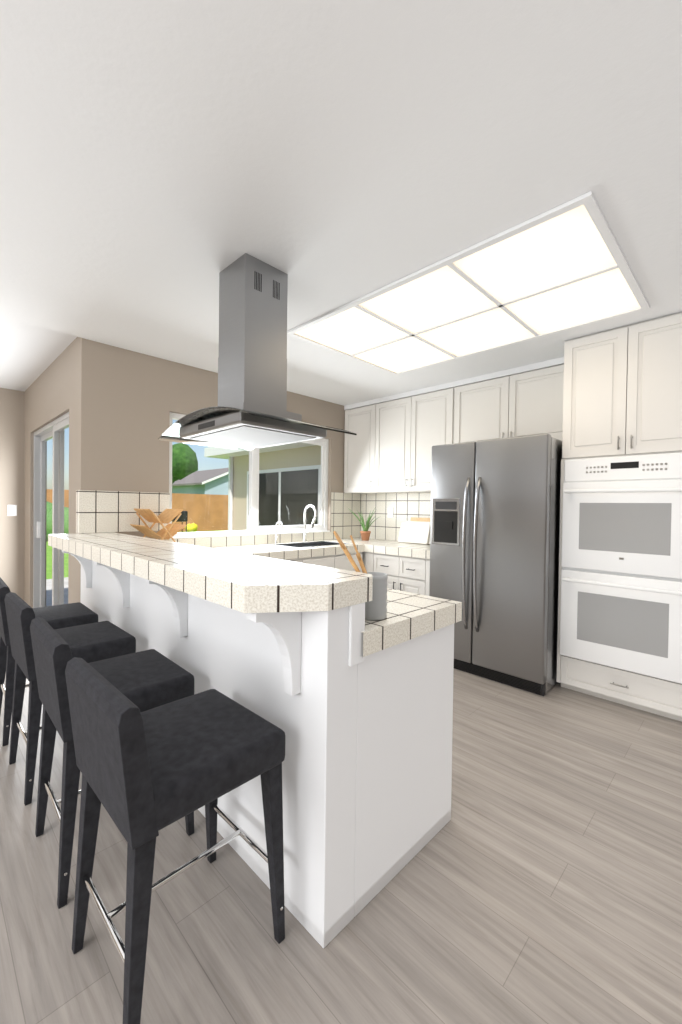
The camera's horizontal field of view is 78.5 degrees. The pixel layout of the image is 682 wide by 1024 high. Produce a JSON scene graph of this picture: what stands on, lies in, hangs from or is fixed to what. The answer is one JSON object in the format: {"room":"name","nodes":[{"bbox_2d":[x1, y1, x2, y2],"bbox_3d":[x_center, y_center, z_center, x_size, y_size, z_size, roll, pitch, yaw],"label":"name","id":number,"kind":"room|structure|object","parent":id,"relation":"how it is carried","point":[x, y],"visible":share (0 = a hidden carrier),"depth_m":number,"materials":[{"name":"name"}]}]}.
{"room":"kitchen","nodes":[
{"label":"kitchen","id":0,"kind":"room"},
{"bbox_2d":[0,388,23,599],"bbox_3d":[-5.164,-0.083,3.048,0.150,2.490,4.565,2,1,45],"label":"wall","id":1,"kind":"structure","parent":0,"point":[12,484],"depth_m":4.54,"materials":[{"name":"beige paint"}]},
{"bbox_2d":[7,505,16,515],"bbox_3d":[-3.575,-0.017,4.539,0.012,0.120,0.080,2,1,45],"label":"switch plate","id":2,"kind":"object","parent":1,"relation":"attached to","point":[11,510],"visible":1,"depth_m":4.54,"materials":[{"name":"white plastic"}]},
{"bbox_2d":[0,317,76,391],"bbox_3d":[-4.280,-1.321,2.271,2.454,0.030,4.705,2,1,45],"label":"ceiling","id":3,"kind":"structure","parent":0,"point":[29,354],"depth_m":3.35,"materials":[{"name":"white paint"}]},
{"bbox_2d":[24,339,75,607],"bbox_3d":[-2.744,-0.063,3.962,2.304,2.490,0.140,2,1,45],"label":"wall","id":4,"kind":"structure","parent":0,"point":[50,394],"depth_m":3.77,"materials":[{"name":"beige paint"}]},
{"bbox_2d":[33,412,68,607],"bbox_3d":[-2.628,0.185,3.854,1.590,2.000,0.100,2,1,45],"label":"door frame","id":5,"kind":"structure","parent":4,"relation":"attached to","point":[55,429],"depth_m":4.11,"materials":[{"name":"silver metal"}]},
{"bbox_2d":[75,337,344,602],"bbox_3d":[-0.801,-0.041,4.181,0.150,2.490,3.185,2,1,45],"label":"wall","id":6,"kind":"structure","parent":0,"point":[128,402],"depth_m":3.25,"materials":[{"name":"beige paint"}]},
{"bbox_2d":[76,490,169,532],"bbox_3d":[-1.670,-0.004,3.239,0.082,0.308,0.647,2,1,45],"label":"backsplash","id":7,"kind":"structure","parent":6,"relation":"attached to","point":[104,511],"depth_m":3.15,"materials":[{"name":"beige tile"}]},
{"bbox_2d":[169,412,329,538],"bbox_3d":[-0.808,-0.305,4.142,0.114,1.060,1.850,2,1,45],"label":"window","id":8,"kind":"structure","parent":6,"relation":"in","point":[254,528],"depth_m":4.11,"materials":[{"name":"white plastic"}]},
{"bbox_2d":[164,492,359,547],"bbox_3d":[-0.734,0.045,4.137,0.010,0.539,2.774,2,1,45],"label":"backsplash","id":9,"kind":"structure","parent":6,"relation":"attached to","point":[345,523],"depth_m":4.75,"materials":[{"name":"beige tile"}]},
{"bbox_2d":[360,493,430,540],"bbox_3d":[0.786,0.060,4.584,1.470,0.539,0.002,2,1,45],"label":"backsplash","id":10,"kind":"structure","parent":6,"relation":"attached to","point":[405,506],"depth_m":4.79,"materials":[{"name":"beige tile"}]},
{"bbox_2d":[388,507,392,517],"bbox_3d":[0.567,0.004,4.795,0.080,0.120,0.006,2,1,45],"label":"electrical outlet plate","id":11,"kind":"object","parent":10,"relation":"attached to","point":[390,512],"visible":1,"depth_m":4.79,"materials":[{"name":"white plastic"}]},
{"bbox_2d":[0,669,681,1023],"bbox_3d":[-0.690,1.281,0.859,9.640,0.060,7.750,2,1,45],"label":"floor","id":12,"kind":"structure","parent":0,"point":[537,879],"depth_m":1.32,"materials":[{"name":"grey wood"}]},
{"bbox_2d":[0,577,97,745],"bbox_3d":[-1.742,0.798,2.459,0.463,0.834,0.420,0,1,-44],"label":"stool","id":13,"kind":"object","parent":12,"relation":"on","point":[65,615],"visible":0.44,"depth_m":2.35,"materials":[{"name":"grey fabric"}]},
{"bbox_2d":[4,592,135,805],"bbox_3d":[-1.316,0.810,2.037,0.420,0.834,0.463,2,1,44],"label":"stool","id":14,"kind":"object","parent":12,"relation":"on","point":[94,642],"visible":0.56,"depth_m":1.92,"materials":[{"name":"grey fabric"}]},
{"bbox_2d":[30,617,194,908],"bbox_3d":[-0.870,0.821,1.595,0.463,0.834,0.420,0,1,-44],"label":"stool","id":15,"kind":"object","parent":12,"relation":"on","point":[145,680],"visible":0.54,"depth_m":1.49,"materials":[{"name":"grey fabric"}]},
{"bbox_2d":[65,657,285,1023],"bbox_3d":[-0.466,0.832,1.196,0.420,0.834,0.463,1,1,44],"label":"stool","id":16,"kind":"object","parent":12,"relation":"on","point":[147,775],"visible":1,"depth_m":1.08,"materials":[{"name":"grey fabric"}]},
{"bbox_2d":[48,532,461,947],"bbox_3d":[-0.764,0.704,2.280,2.600,1.053,0.925,2,1,45],"label":"kitchen island","id":17,"kind":"object","parent":12,"relation":"on","point":[332,683],"visible":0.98,"depth_m":1.39,"materials":[{"name":"white"}]},
{"bbox_2d":[130,509,186,542],"bbox_3d":[-1.397,0.146,3.192,0.354,0.340,0.300,2,1,45],"label":"dish rack","id":18,"kind":"object","parent":17,"relation":"on","point":[169,530],"visible":0.81,"depth_m":3.17,"materials":[{"name":"brown wood"}]},
{"bbox_2d":[334,531,387,620],"bbox_3d":[0.070,0.213,1.418,0.132,0.298,0.181,2,1,45],"label":"utensil crock","id":19,"kind":"object","parent":17,"relation":"on","point":[376,608],"visible":0.67,"depth_m":1.40,"materials":[{"name":"grey ceramic"}]},
{"bbox_2d":[210,540,363,572],"bbox_3d":[-0.567,0.765,3.879,0.634,0.894,1.620,2,1,45],"label":"countertop","id":20,"kind":"structure","parent":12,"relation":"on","point":[330,554],"depth_m":3.84,"materials":[{"name":"white tile"}]},
{"bbox_2d":[274,505,316,543],"bbox_3d":[-0.436,0.120,4.238,0.209,0.395,0.465,2,1,45],"label":"faucet","id":21,"kind":"object","parent":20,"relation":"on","point":[311,526],"visible":1,"depth_m":4.31,"materials":[{"name":"silver metal"}]},
{"bbox_2d":[325,538,429,595],"bbox_3d":[0.539,0.775,4.374,1.509,0.890,0.660,2,1,45],"label":"base cabinet","id":22,"kind":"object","parent":12,"relation":"on","point":[404,566],"depth_m":3.96,"materials":[{"name":"white wood"}]},
{"bbox_2d":[348,508,378,540],"bbox_3d":[0.255,0.128,4.739,0.388,0.385,0.408,2,1,45],"label":"aloe plant","id":23,"kind":"object","parent":22,"relation":"on","point":[365,534],"visible":1,"depth_m":4.69,"materials":[{"name":"green plant"}]},
{"bbox_2d":[398,517,430,543],"bbox_3d":[0.811,0.194,4.428,0.410,0.269,0.139,2,1,45],"label":"cutting boards","id":24,"kind":"object","parent":22,"relation":"on","point":[415,530],"visible":0.79,"depth_m":4.41,"materials":[{"name":"white wood"}]},
{"bbox_2d":[429,434,561,695],"bbox_3d":[1.326,0.355,3.386,0.903,1.776,0.938,2,1,45],"label":"fridge","id":25,"kind":"object","parent":12,"relation":"on","point":[494,535],"visible":0.94,"depth_m":3.00,"materials":[{"name":"silver metal"}]},
{"bbox_2d":[557,312,681,721],"bbox_3d":[1.997,0.035,2.857,0.756,2.448,0.765,2,1,45],"label":"tall cabinet","id":26,"kind":"object","parent":12,"relation":"on","point":[619,638],"visible":1,"depth_m":2.64,"materials":[{"name":"white wood"}]},
{"bbox_2d":[0,0,681,405],"bbox_3d":[0.215,-1.201,-0.038,7.186,0.050,7.750,2,1,45],"label":"ceiling","id":27,"kind":"structure","parent":0,"point":[164,164],"depth_m":1.39,"materials":[{"name":"white paint"}]},
{"bbox_2d":[158,253,356,450],"bbox_3d":[-0.450,-0.794,2.128,0.920,0.837,0.580,2,1,45],"label":"range hood","id":28,"kind":"object","parent":27,"relation":"hanging from","point":[250,411],"visible":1,"depth_m":2.03,"materials":[{"name":"silver metal"}]},
{"bbox_2d":[344,357,563,409],"bbox_3d":[1.023,-1.196,4.136,2.460,0.049,0.319,2,1,45],"label":"ceiling soffit","id":29,"kind":"structure","parent":27,"relation":"attached to","point":[520,369],"depth_m":3.81,"materials":[{"name":"white paint"}]},
{"bbox_2d":[287,191,649,375],"bbox_3d":[0.704,-1.196,2.619,1.830,0.015,1.220,2,1,45],"label":"ceiling light panel","id":30,"kind":"object","parent":27,"relation":"attached to","point":[562,268],"visible":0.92,"depth_m":2.34,"materials":[{"name":"white plastic"}]},
{"bbox_3d":[2.862,0.048,2.669,7.186,2.450,0.180,2,1,45],"label":"wall","id":31,"kind":"structure","parent":0,"visible":0},
{"bbox_2d":[344,406,375,493],"bbox_3d":[0.333,-0.703,4.819,0.534,0.968,0.318,2,1,45],"label":"upper cabinet","id":32,"kind":"object","parent":31,"relation":"attached to","point":[356,420],"depth_m":4.75,"materials":[{"name":"white wood"}]},
{"bbox_2d":[368,386,459,492],"bbox_3d":[0.823,-0.690,4.334,1.064,0.968,0.318,2,1,45],"label":"upper cabinet","id":33,"kind":"object","parent":31,"relation":"attached to","point":[388,447],"depth_m":4.24,"materials":[{"name":"white wood"}]},
{"bbox_2d":[460,364,563,442],"bbox_3d":[1.529,-0.852,3.634,1.028,0.608,0.318,2,1,45],"label":"upper cabinet","id":34,"kind":"object","parent":31,"relation":"attached to","point":[531,402],"depth_m":3.49,"materials":[{"name":"white wood"}]},
{"label":"outside","id":35,"kind":"structure","parent":0,"visible":0},
{"bbox_2d":[46,530,227,578],"bbox_3d":[-10.746,0.985,24.712,110.000,0.225,100.000,2,1,45],"label":"lawn","id":36,"kind":"structure","parent":35,"point":[48,563],"depth_m":9.53,"materials":[{"name":"green plant"}]},
{"bbox_2d":[46,577,67,605],"bbox_3d":[-2.245,1.215,6.428,5.012,0.030,4.025,2,1,45],"label":"patio","id":37,"kind":"structure","parent":36,"relation":"on","point":[49,588],"depth_m":6.17,"materials":[{"name":"concrete"}]},
{"bbox_2d":[46,501,68,540],"bbox_3d":[-10.139,0.323,14.717,1.916,1.393,1.672,2,1,45],"label":"bush","id":38,"kind":"object","parent":36,"relation":"on","point":[49,518],"depth_m":14.22,"materials":[{"name":"green plant"}]},
{"bbox_2d":[47,489,227,531],"bbox_3d":[-7.208,0.029,21.209,0.080,1.875,70.000,2,1,45],"label":"fence","id":39,"kind":"object","parent":36,"relation":"on","point":[205,520],"depth_m":21.29,"materials":[{"name":"brown wood"}]},
{"bbox_2d":[172,511,187,531],"bbox_3d":[-6.777,0.471,17.405,0.500,1.045,0.600,2,1,45],"label":"barbecue grill","id":40,"kind":"object","parent":36,"relation":"on","point":[184,514],"depth_m":17.30,"materials":[{"name":"black metal"}]},
{"bbox_2d":[172,443,197,483],"bbox_3d":[-13.523,-2.431,33.639,3.774,6.305,3.381,2,1,45],"label":"tree","id":41,"kind":"object","parent":36,"relation":"on","point":[182,473],"depth_m":32.82,"materials":[{"name":"green plant"}]},
{"bbox_2d":[185,523,197,531],"bbox_3d":[-6.980,0.752,19.470,0.449,0.492,0.550,2,1,45],"label":"bush","id":42,"kind":"object","parent":36,"relation":"on","point":[191,529],"depth_m":19.34,"materials":[{"name":"yellow plant"}]},
{"bbox_2d":[172,468,228,494],"bbox_3d":[-13.097,-2.008,44.278,9.820,5.175,8.500,2,1,45],"label":"house","id":43,"kind":"structure","parent":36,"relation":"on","point":[216,477],"depth_m":39.99,"materials":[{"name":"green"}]},
{"bbox_2d":[204,442,320,530],"bbox_3d":[1.958,-0.094,5.671,12.700,2.770,9.185,2,1,45],"label":"wing","id":44,"kind":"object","parent":36,"relation":"on","point":[284,485],"depth_m":8.23}
]}

